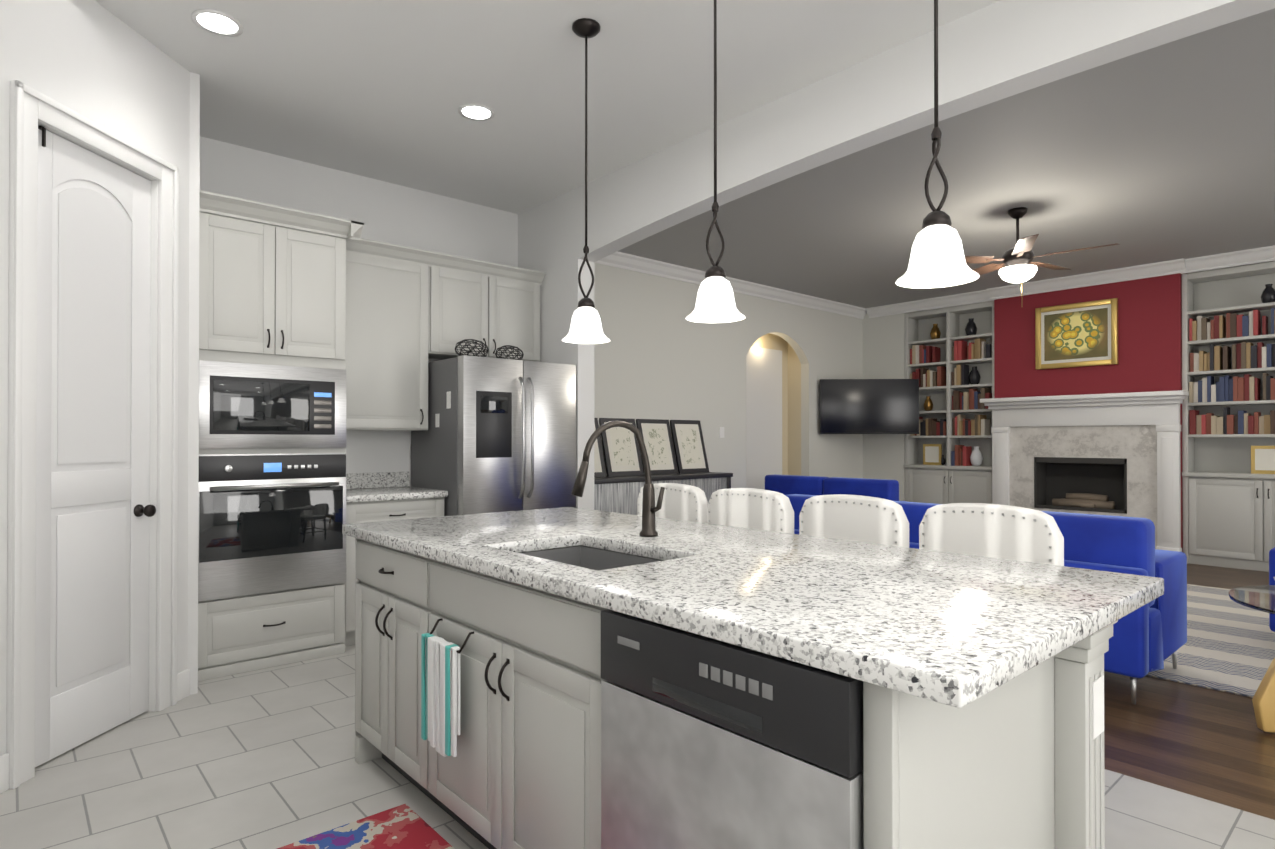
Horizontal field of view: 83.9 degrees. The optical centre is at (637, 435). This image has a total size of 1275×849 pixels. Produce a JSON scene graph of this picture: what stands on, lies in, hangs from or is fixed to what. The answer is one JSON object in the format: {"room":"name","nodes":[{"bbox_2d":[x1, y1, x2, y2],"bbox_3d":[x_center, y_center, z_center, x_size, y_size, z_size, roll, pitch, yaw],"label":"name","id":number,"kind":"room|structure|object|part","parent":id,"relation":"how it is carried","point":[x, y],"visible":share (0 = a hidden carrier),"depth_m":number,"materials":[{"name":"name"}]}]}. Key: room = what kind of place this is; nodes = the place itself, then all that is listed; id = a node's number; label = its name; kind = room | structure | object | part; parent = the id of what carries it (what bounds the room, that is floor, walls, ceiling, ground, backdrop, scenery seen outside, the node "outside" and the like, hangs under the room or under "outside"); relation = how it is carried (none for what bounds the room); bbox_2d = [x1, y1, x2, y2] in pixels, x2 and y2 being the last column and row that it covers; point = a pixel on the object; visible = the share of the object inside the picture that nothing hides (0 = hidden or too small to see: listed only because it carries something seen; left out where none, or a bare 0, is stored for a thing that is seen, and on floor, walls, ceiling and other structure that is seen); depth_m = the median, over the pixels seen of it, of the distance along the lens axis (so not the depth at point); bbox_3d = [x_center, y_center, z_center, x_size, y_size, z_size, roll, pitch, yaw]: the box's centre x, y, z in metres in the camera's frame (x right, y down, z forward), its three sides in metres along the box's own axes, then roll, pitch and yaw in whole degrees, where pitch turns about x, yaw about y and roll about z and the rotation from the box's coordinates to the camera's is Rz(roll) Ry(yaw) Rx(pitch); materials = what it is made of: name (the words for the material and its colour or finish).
{"room":"kitchen and living room","nodes":[
{"label":"kitchen and living room","id":0,"kind":"room"},
{"bbox_2d":[0,0,189,755],"bbox_3d":[-2.288,-0.262,2.925,0.120,3.050,1.100,0,0,3],"label":"wall","id":1,"kind":"structure","parent":0,"point":[96,62],"depth_m":2.94,"materials":[{"name":"white paint"}]},
{"bbox_2d":[0,753,8,793],"bbox_3d":[-2.249,1.195,2.446,0.014,0.130,0.167,0,0,3],"label":"baseboard","id":2,"kind":"structure","parent":1,"relation":"attached to","point":[4,772],"depth_m":2.51,"materials":[{"name":"white"}]},
{"bbox_2d":[6,80,178,788],"bbox_3d":[-2.271,-0.005,2.949,0.150,2.535,0.820,0,0,3],"label":"door frame","id":3,"kind":"structure","parent":1,"relation":"attached to","point":[30,107],"depth_m":2.63,"materials":[{"name":"white wood"}]},
{"bbox_2d":[35,125,150,766],"bbox_3d":[-2.254,0.040,2.943,0.085,2.429,0.630,0,0,3],"label":"pantry door","id":4,"kind":"structure","parent":1,"relation":"in","point":[92,614],"depth_m":2.92,"materials":[{"name":"white wood"}]},
{"bbox_3d":[-2.267,-0.082,2.668,0.058,2.187,0.052,0,0,-42],"label":"pantry door hinges","id":5,"kind":"part","parent":4,"relation":"part of","materials":[{"name":"black metal"}]},
{"bbox_2d":[52,133,155,516],"bbox_3d":[-2.240,-0.405,2.997,0.380,1.536,0.332,0,0,-42],"label":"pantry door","id":6,"kind":"structure","parent":4,"relation":"attached to","point":[92,329],"depth_m":2.94,"materials":[{"name":"white wood"}]},
{"bbox_3d":[-2.259,-0.530,2.951,0.288,1.287,0.288,0,0,-42],"label":"panel","id":7,"kind":"part","parent":6,"relation":"part of","materials":[{"name":"white wood"}]},
{"bbox_3d":[-2.211,0.336,3.185,0.083,0.056,0.083,0,0,-42],"label":"knob","id":8,"kind":"part","parent":6,"relation":"part of","materials":[{"name":"brown metal"}]},
{"bbox_2d":[177,669,189,701],"bbox_3d":[-2.191,1.200,3.404,0.014,0.130,0.113,0,0,3],"label":"baseboard","id":9,"kind":"structure","parent":1,"relation":"attached to","point":[183,684],"depth_m":3.41,"materials":[{"name":"white"}]},
{"bbox_2d":[188,72,199,694],"bbox_3d":[-2.465,-0.257,3.779,0.081,3.050,0.822,0,0,-42],"label":"wall","id":10,"kind":"structure","parent":0,"point":[193,418],"depth_m":3.48,"materials":[{"name":"white paint"}]},
{"bbox_2d":[200,136,517,488],"bbox_3d":[-2.235,-0.252,4.612,3.310,3.050,0.120,0,0,-42],"label":"wall","id":11,"kind":"structure","parent":0,"point":[387,212],"depth_m":4.90,"materials":[{"name":"white paint"}]},
{"bbox_2d":[346,238,441,430],"bbox_3d":[-1.736,-0.637,4.741,0.712,1.200,0.348,0,0,-42],"label":"upper cabinet","id":12,"kind":"object","parent":11,"relation":"attached to","point":[410,311],"depth_m":4.62,"materials":[{"name":"grey wood"}]},
{"bbox_2d":[442,254,545,361],"bbox_3d":[-1.182,-0.896,5.234,0.906,0.675,0.348,0,0,-42],"label":"upper cabinet","id":13,"kind":"object","parent":11,"relation":"attached to","point":[496,305],"depth_m":5.11,"materials":[{"name":"grey wood"}]},
{"bbox_3d":[-1.267,-1.191,4.905,1.472,0.090,0.075,0,0,-42],"label":"crown","id":14,"kind":"part","parent":13,"relation":"part of","materials":[{"name":"grey wood"}]},
{"bbox_2d":[518,188,593,509],"bbox_3d":[-0.818,-0.246,5.621,0.150,3.050,1.350,0,0,-42],"label":"wall","id":15,"kind":"structure","parent":0,"point":[548,237],"depth_m":5.20,"materials":[{"name":"white paint"}]},
{"bbox_2d":[0,645,1274,848],"bbox_3d":[0.364,1.280,1.722,3.380,0.050,9.600,0,0,-42],"label":"floor","id":16,"kind":"structure","parent":0,"point":[260,759],"depth_m":2.53,"materials":[{"name":"white tile"}]},
{"bbox_2d":[198,190,363,680],"bbox_3d":[-2.155,0.010,4.139,0.854,2.520,0.688,0,0,-42],"label":"tall cabinet","id":17,"kind":"object","parent":16,"relation":"on","point":[270,293],"visible":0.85,"depth_m":3.88,"materials":[{"name":"grey wood"}]},
{"bbox_2d":[198,453,345,601],"bbox_3d":[-1.972,0.476,3.873,0.763,0.755,0.093,0,0,-42],"label":"wall oven","id":18,"kind":"object","parent":17,"relation":"in","point":[267,523],"visible":0.94,"depth_m":3.86,"materials":[{"name":"metal"}]},
{"bbox_3d":[-1.963,0.273,3.863,0.639,0.021,0.064,0,0,-42],"label":"handle","id":19,"kind":"part","parent":18,"relation":"part of","materials":[{"name":"metal"}]},
{"bbox_2d":[199,360,346,448],"bbox_3d":[-1.991,-0.159,3.898,0.763,0.455,0.036,0,0,-42],"label":"microwave","id":20,"kind":"object","parent":17,"relation":"in","point":[244,405],"visible":0.94,"depth_m":3.87,"materials":[{"name":"metal"}]},
{"bbox_3d":[-2.155,-1.205,4.146,0.854,0.090,0.688,0,0,-42],"label":"crown","id":21,"kind":"part","parent":17,"relation":"part of","materials":[{"name":"grey wood"}]},
{"bbox_2d":[277,804,454,848],"bbox_3d":[-0.688,1.250,1.880,0.555,0.011,0.930,0,0,-42],"label":"floor mat","id":22,"kind":"object","parent":16,"relation":"on","point":[404,826],"visible":1,"depth_m":2.21,"materials":[{"name":"fabric"}]},
{"bbox_2d":[345,472,447,646],"bbox_3d":[-1.670,0.763,4.610,0.649,1.020,0.620,0,0,-42],"label":"base cabinet","id":23,"kind":"object","parent":16,"relation":"on","point":[371,500],"visible":0.33,"depth_m":4.41,"materials":[{"name":"grey wood"}]},
{"bbox_2d":[411,355,575,515],"bbox_3d":[-1.003,0.379,5.028,0.889,1.768,0.846,0,0,-42],"label":"fridge","id":24,"kind":"object","parent":16,"relation":"on","point":[499,435],"visible":0.69,"depth_m":4.71,"materials":[{"name":"grey metal"}]},
{"bbox_2d":[455,339,488,356],"bbox_3d":[-1.105,-0.575,4.734,0.244,0.142,0.168,0,0,-42],"label":"basket","id":25,"kind":"object","parent":24,"relation":"on","point":[471,347],"visible":0.88,"depth_m":4.71,"materials":[{"name":"grey metal"}]},
{"bbox_2d":[495,345,523,359],"bbox_3d":[-0.888,-0.566,4.926,0.216,0.126,0.148,0,0,-42],"label":"basket","id":26,"kind":"object","parent":24,"relation":"on","point":[507,347],"visible":0.77,"depth_m":4.89,"materials":[{"name":"grey metal"}]},
{"bbox_2d":[637,483,707,523],"bbox_3d":[0.020,0.748,3.304,0.459,1.036,0.456,0,0,-42],"label":"stool","id":27,"kind":"object","parent":16,"relation":"on","point":[683,502],"visible":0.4,"depth_m":3.34,"materials":[{"name":"white leather"}]},
{"bbox_2d":[342,532,1112,848],"bbox_3d":[-0.067,0.821,2.169,0.897,0.873,2.398,0,0,-42],"label":"kitchen island","id":28,"kind":"object","parent":16,"relation":"on","point":[564,678],"depth_m":1.50,"materials":[{"name":"wood"}]},
{"bbox_2d":[421,633,459,756],"bbox_3d":[-0.584,0.773,2.108,0.041,0.330,0.210,0,0,-42],"label":"towel","id":29,"kind":"object","parent":28,"relation":"hanging from","point":[440,658],"depth_m":2.09,"materials":[{"name":"white fabric"}]},
{"bbox_2d":[601,609,863,848],"bbox_3d":[0.142,0.759,1.348,0.052,0.748,0.620,0,0,-42],"label":"dishwasher","id":30,"kind":"object","parent":28,"relation":"in","point":[708,741],"depth_m":1.30,"materials":[{"name":"metal"}]},
{"bbox_2d":[342,508,1163,711],"bbox_3d":[0.051,0.363,2.240,1.092,0.040,2.417,0,0,-42],"label":"island countertop","id":31,"kind":"structure","parent":28,"relation":"on","point":[961,628],"depth_m":1.58,"materials":[{"name":"white stone"}]},
{"bbox_2d":[522,544,657,567],"bbox_3d":[-0.150,0.466,2.140,0.388,0.191,0.588,0,0,-42],"label":"sink","id":32,"kind":"object","parent":31,"relation":"in","point":[584,553],"depth_m":2.40,"materials":[{"name":"grey metal"}]},
{"bbox_2d":[571,420,664,535],"bbox_3d":[-0.056,0.146,2.348,0.330,0.394,0.128,0,0,-42],"label":"faucet","id":33,"kind":"object","parent":31,"relation":"on","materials":[{"name":"brown metal"}]},
{"bbox_2d":[1092,675,1103,739],"bbox_3d":[0.993,0.584,1.529,0.070,0.120,0.002,0,0,-42],"label":"outlet","id":34,"kind":"object","parent":28,"relation":"attached to","point":[1097,680],"depth_m":1.53,"materials":[{"name":"white plastic"}]},
{"bbox_2d":[708,488,793,533],"bbox_3d":[0.338,0.746,2.945,0.459,1.036,0.456,0,0,-42],"label":"stool","id":35,"kind":"object","parent":16,"relation":"on","point":[759,509],"visible":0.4,"depth_m":3.02,"materials":[{"name":"white leather"}]},
{"bbox_2d":[799,494,908,547],"bbox_3d":[0.670,0.744,2.571,0.459,1.036,0.456,0,0,-42],"label":"stool","id":36,"kind":"object","parent":16,"relation":"on","point":[867,519],"visible":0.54,"depth_m":2.65,"materials":[{"name":"white leather"}]},
{"bbox_2d":[919,503,1063,565],"bbox_3d":[1.001,0.741,2.196,0.459,1.036,0.456,0,0,-42],"label":"stool","id":37,"kind":"object","parent":16,"relation":"on","point":[1008,532],"visible":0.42,"depth_m":2.28,"materials":[{"name":"white leather"}]},
{"bbox_2d":[95,0,1274,307],"bbox_3d":[2.680,-1.832,3.793,9.570,0.100,9.600,0,0,-42],"label":"ceiling","id":38,"kind":"structure","parent":0,"point":[382,90],"depth_m":4.02,"materials":[{"name":"white paint"}]},
{"bbox_2d":[191,9,243,36],"bbox_3d":[-1.816,-1.783,3.069,0.194,0.006,0.194,0,0,39],"label":"recessed light","id":39,"kind":"object","parent":38,"relation":"in","point":[196,13],"depth_m":3.05,"materials":[{"name":"white"}]},
{"bbox_2d":[198,13,237,32],"bbox_3d":[-1.816,-1.784,3.069,0.148,0.003,0.148,0,0,39],"label":"disc","id":40,"kind":"object","parent":38,"relation":"attached to","point":[217,23],"depth_m":3.07,"materials":[{"name":"white plastic"}]},
{"bbox_2d":[458,104,493,120],"bbox_3d":[-0.887,-1.778,3.906,0.194,0.006,0.194,0,0,21],"label":"recessed light","id":41,"kind":"object","parent":38,"relation":"in","point":[462,107],"depth_m":3.89,"materials":[{"name":"white"}]},
{"bbox_2d":[463,106,489,118],"bbox_3d":[-0.887,-1.779,3.906,0.148,0.003,0.148,0,0,39],"label":"disc","id":42,"kind":"object","parent":38,"relation":"attached to","point":[472,112],"depth_m":3.90,"materials":[{"name":"white plastic"}]},
{"bbox_2d":[562,18,609,343],"bbox_3d":[-0.224,-1.100,3.093,0.210,1.372,0.210,0,0,-42],"label":"pendant light","id":43,"kind":"object","parent":38,"relation":"hanging from","point":[586,327],"visible":1,"depth_m":3.07,"materials":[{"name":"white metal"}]},
{"bbox_3d":[-0.224,-0.486,3.089,0.210,0.144,0.210,0,0,-42],"label":"lamp shade","id":44,"kind":"part","parent":43,"relation":"part of","materials":[{"name":"white glass"}]},
{"bbox_2d":[686,0,744,322],"bbox_3d":[0.277,-1.103,2.528,0.210,1.372,0.210,0,0,-42],"label":"pendant light","id":45,"kind":"object","parent":38,"relation":"hanging from","point":[715,301],"visible":1,"depth_m":2.50,"materials":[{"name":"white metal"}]},
{"bbox_3d":[0.277,-0.490,2.524,0.210,0.144,0.210,0,0,-42],"label":"lamp shade","id":46,"kind":"part","parent":45,"relation":"part of","materials":[{"name":"white glass"}]},
{"bbox_2d":[896,0,978,287],"bbox_3d":[0.810,-1.107,1.926,0.210,1.372,0.210,0,0,-42],"label":"pendant light","id":47,"kind":"object","parent":38,"relation":"hanging from","point":[937,258],"visible":1,"depth_m":1.90,"materials":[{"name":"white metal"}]},
{"bbox_3d":[0.810,-0.493,1.922,0.210,0.144,0.210,0,0,-42],"label":"lamp shade","id":48,"kind":"part","parent":47,"relation":"part of","materials":[{"name":"white glass"}]},
{"bbox_2d":[965,207,1119,282],"bbox_3d":[3.015,-1.386,5.562,1.281,0.770,1.274,0,0,-42],"label":"ceiling fan","id":49,"kind":"object","parent":38,"relation":"hanging from","point":[1017,259],"visible":0.92,"depth_m":5.51,"materials":[{"name":"brown metal"}]},
{"bbox_2d":[865,245,1274,317],"bbox_3d":[6.108,-1.704,6.393,0.150,0.125,8.949,0,0,-42],"label":"crown molding","id":50,"kind":"structure","parent":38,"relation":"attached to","point":[1226,260],"depth_m":7.70,"materials":[{"name":"white wood"}]},
{"bbox_2d":[594,263,862,487],"bbox_3d":[1.118,-0.231,8.157,6.110,3.050,0.120,0,0,-42],"label":"wall","id":51,"kind":"structure","parent":0,"point":[658,355],"depth_m":7.78,"materials":[{"name":"white paint"}]},
{"bbox_2d":[719,427,723,437],"bbox_3d":[0.939,-0.038,7.912,0.080,0.120,0.007,0,0,-42],"label":"switch plate","id":52,"kind":"object","parent":51,"relation":"attached to","point":[721,432],"visible":1,"depth_m":7.91,"materials":[{"name":"white plastic"}]},
{"bbox_2d":[594,251,866,318],"bbox_3d":[1.034,-1.695,7.944,5.690,0.125,0.100,0,0,-42],"label":"crown molding","id":53,"kind":"structure","parent":51,"relation":"attached to","point":[621,260],"depth_m":8.01,"materials":[{"name":"white wood"}]},
{"bbox_2d":[819,379,918,433],"bbox_3d":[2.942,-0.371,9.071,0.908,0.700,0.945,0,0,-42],"label":"tv","id":54,"kind":"object","parent":51,"relation":"attached to","point":[868,406],"visible":1,"depth_m":9.03,"materials":[{"name":"black plastic"}]},
{"bbox_2d":[752,333,800,475],"bbox_3d":[1.563,-0.052,8.784,1.470,2.700,0.230,0,0,-42],"label":"wall","id":55,"kind":"structure","parent":0,"point":[791,414],"depth_m":9.20,"materials":[{"name":"beige paint"}]},
{"bbox_2d":[746,347,781,489],"bbox_3d":[1.492,0.098,8.840,1.000,2.400,0.010,0,0,-42],"label":"wall","id":56,"kind":"structure","parent":55,"relation":"attached to","point":[763,412],"depth_m":8.91,"materials":[{"name":"white paint"}]},
{"bbox_2d":[863,312,911,500],"bbox_3d":[3.445,-0.222,9.730,0.300,3.050,0.610,0,0,-42],"label":"wall","id":57,"kind":"structure","parent":0,"point":[883,358],"depth_m":9.61,"materials":[{"name":"white paint"}]},
{"bbox_2d":[578,0,1274,261],"bbox_3d":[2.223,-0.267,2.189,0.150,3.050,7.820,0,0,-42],"label":"ceiling beam","id":58,"kind":"structure","parent":0,"point":[996,51],"depth_m":3.31,"materials":[{"name":"white paint"}]},
{"bbox_2d":[994,273,1187,551],"bbox_3d":[5.001,-0.233,7.936,0.350,3.050,1.800,0,0,-42],"label":"wall","id":59,"kind":"structure","parent":0,"point":[1150,334],"depth_m":7.56,"materials":[{"name":"red paint"}]},
{"bbox_2d":[1035,298,1117,369],"bbox_3d":[4.830,-1.108,7.830,0.048,0.700,0.800,0,0,-42],"label":"painting","id":60,"kind":"object","parent":59,"relation":"attached to","point":[1082,334],"visible":1,"depth_m":7.81,"materials":[{"name":"gold metal"}]},
{"bbox_2d":[916,261,1273,311],"bbox_3d":[6.218,-0.239,6.916,0.120,3.050,9.600,0,0,-42],"label":"wall","id":61,"kind":"structure","parent":0,"point":[1188,273],"depth_m":7.30,"materials":[{"name":"white paint"}]},
{"bbox_2d":[1104,564,1274,819],"bbox_3d":[3.946,1.299,4.895,6.190,0.050,9.600,0,0,-42],"label":"floor","id":62,"kind":"structure","parent":0,"point":[1216,746],"depth_m":2.97,"materials":[{"name":"brown wood"}]},
{"bbox_2d":[594,418,732,514],"bbox_3d":[0.115,0.559,6.908,1.980,1.455,0.427,0,0,-42],"label":"console","id":63,"kind":"object","parent":62,"relation":"on","point":[618,487],"visible":0.4,"depth_m":6.97,"materials":[{"name":"grey wood"}]},
{"bbox_3d":[-0.506,0.108,6.541,0.440,0.558,0.157,0,0,-42],"label":"frame","id":64,"kind":"part","parent":63,"relation":"part of","materials":[{"name":"grey wood"}]},
{"bbox_3d":[-0.154,0.110,6.853,0.440,0.558,0.157,0,0,-42],"label":"frame","id":65,"kind":"part","parent":63,"relation":"part of","materials":[{"name":"grey paper"}]},
{"bbox_3d":[0.198,0.112,7.165,0.440,0.558,0.157,0,0,-42],"label":"frame","id":66,"kind":"part","parent":63,"relation":"part of","materials":[{"name":"grey paper"}]},
{"bbox_3d":[0.550,0.114,7.476,0.440,0.558,0.157,0,0,-42],"label":"frame","id":67,"kind":"part","parent":63,"relation":"part of","materials":[{"name":"grey paper"}]},
{"bbox_2d":[765,474,905,501],"bbox_3d":[1.913,0.866,7.569,0.890,0.831,1.645,0,0,-42],"label":"loveseat","id":68,"kind":"object","parent":62,"relation":"on","point":[819,485],"visible":0.06,"depth_m":7.56,"materials":[{"name":"blue fabric"}]},
{"bbox_2d":[904,301,993,503],"bbox_3d":[4.022,-0.161,9.053,0.330,2.920,1.163,0,0,-42],"label":"bookcase","id":69,"kind":"object","parent":62,"relation":"on","point":[949,358],"visible":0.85,"depth_m":8.98,"materials":[{"name":"grey wood"}]},
{"bbox_2d":[910,338,991,465],"bbox_3d":[3.995,-0.407,9.057,0.190,1.570,1.014,0,0,-42],"label":"books","id":70,"kind":"object","parent":69,"relation":"on","point":[955,376],"depth_m":8.96,"materials":[{"name":"multicoloured paper"}]},
{"bbox_2d":[785,494,1186,703],"bbox_3d":[1.915,0.837,4.385,0.890,0.851,2.225,0,0,-42],"label":"sofa","id":71,"kind":"object","parent":62,"relation":"on","point":[1147,638],"visible":0.27,"depth_m":3.48,"materials":[{"name":"blue fabric"}]},
{"bbox_3d":[1.911,0.894,4.381,0.880,0.525,2.225,0,0,-42],"label":"frame","id":72,"kind":"part","parent":71,"relation":"part of","materials":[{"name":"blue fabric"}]},
{"bbox_2d":[980,390,1188,551],"bbox_3d":[4.891,0.427,7.835,0.558,1.730,1.940,0,0,-42],"label":"fireplace","id":73,"kind":"object","parent":62,"relation":"on","point":[1113,454],"visible":0.88,"depth_m":7.76,"materials":[{"name":"white"}]},
{"bbox_2d":[1145,584,1274,697],"bbox_3d":[4.203,1.267,4.355,3.080,0.007,4.050,0,0,-42],"label":"rug","id":74,"kind":"object","parent":62,"relation":"on","point":[1228,646],"depth_m":4.23,"materials":[{"name":"white fabric"}]},
{"bbox_2d":[1269,547,1274,631],"bbox_3d":[4.262,0.845,4.012,0.870,0.831,0.945,0,0,-42],"label":"armchair","id":75,"kind":"object","parent":74,"relation":"on","point":[1271,582],"visible":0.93,"depth_m":4.08,"materials":[{"name":"blue fabric"}]},
{"bbox_2d":[1182,261,1274,571],"bbox_3d":[6.014,-0.174,6.803,0.330,2.920,1.232,0,0,-42],"label":"bookcase","id":76,"kind":"object","parent":62,"relation":"on","point":[1228,404],"visible":0.98,"depth_m":6.97,"materials":[{"name":"grey wood"}]},
{"bbox_2d":[1189,308,1274,433],"bbox_3d":[5.971,-0.610,6.828,0.189,1.190,1.030,0,0,-42],"label":"books","id":77,"kind":"object","parent":76,"relation":"on","point":[1249,357],"depth_m":6.93,"materials":[{"name":"multicoloured paper"}]},
{"bbox_2d":[1228,577,1274,732],"bbox_3d":[3.037,0.945,2.943,0.900,0.617,0.900,0,0,-42],"label":"end table","id":78,"kind":"object","parent":62,"relation":"on","point":[1261,598],"visible":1,"depth_m":3.02,"materials":[{"name":"clear glass"}]}
]}

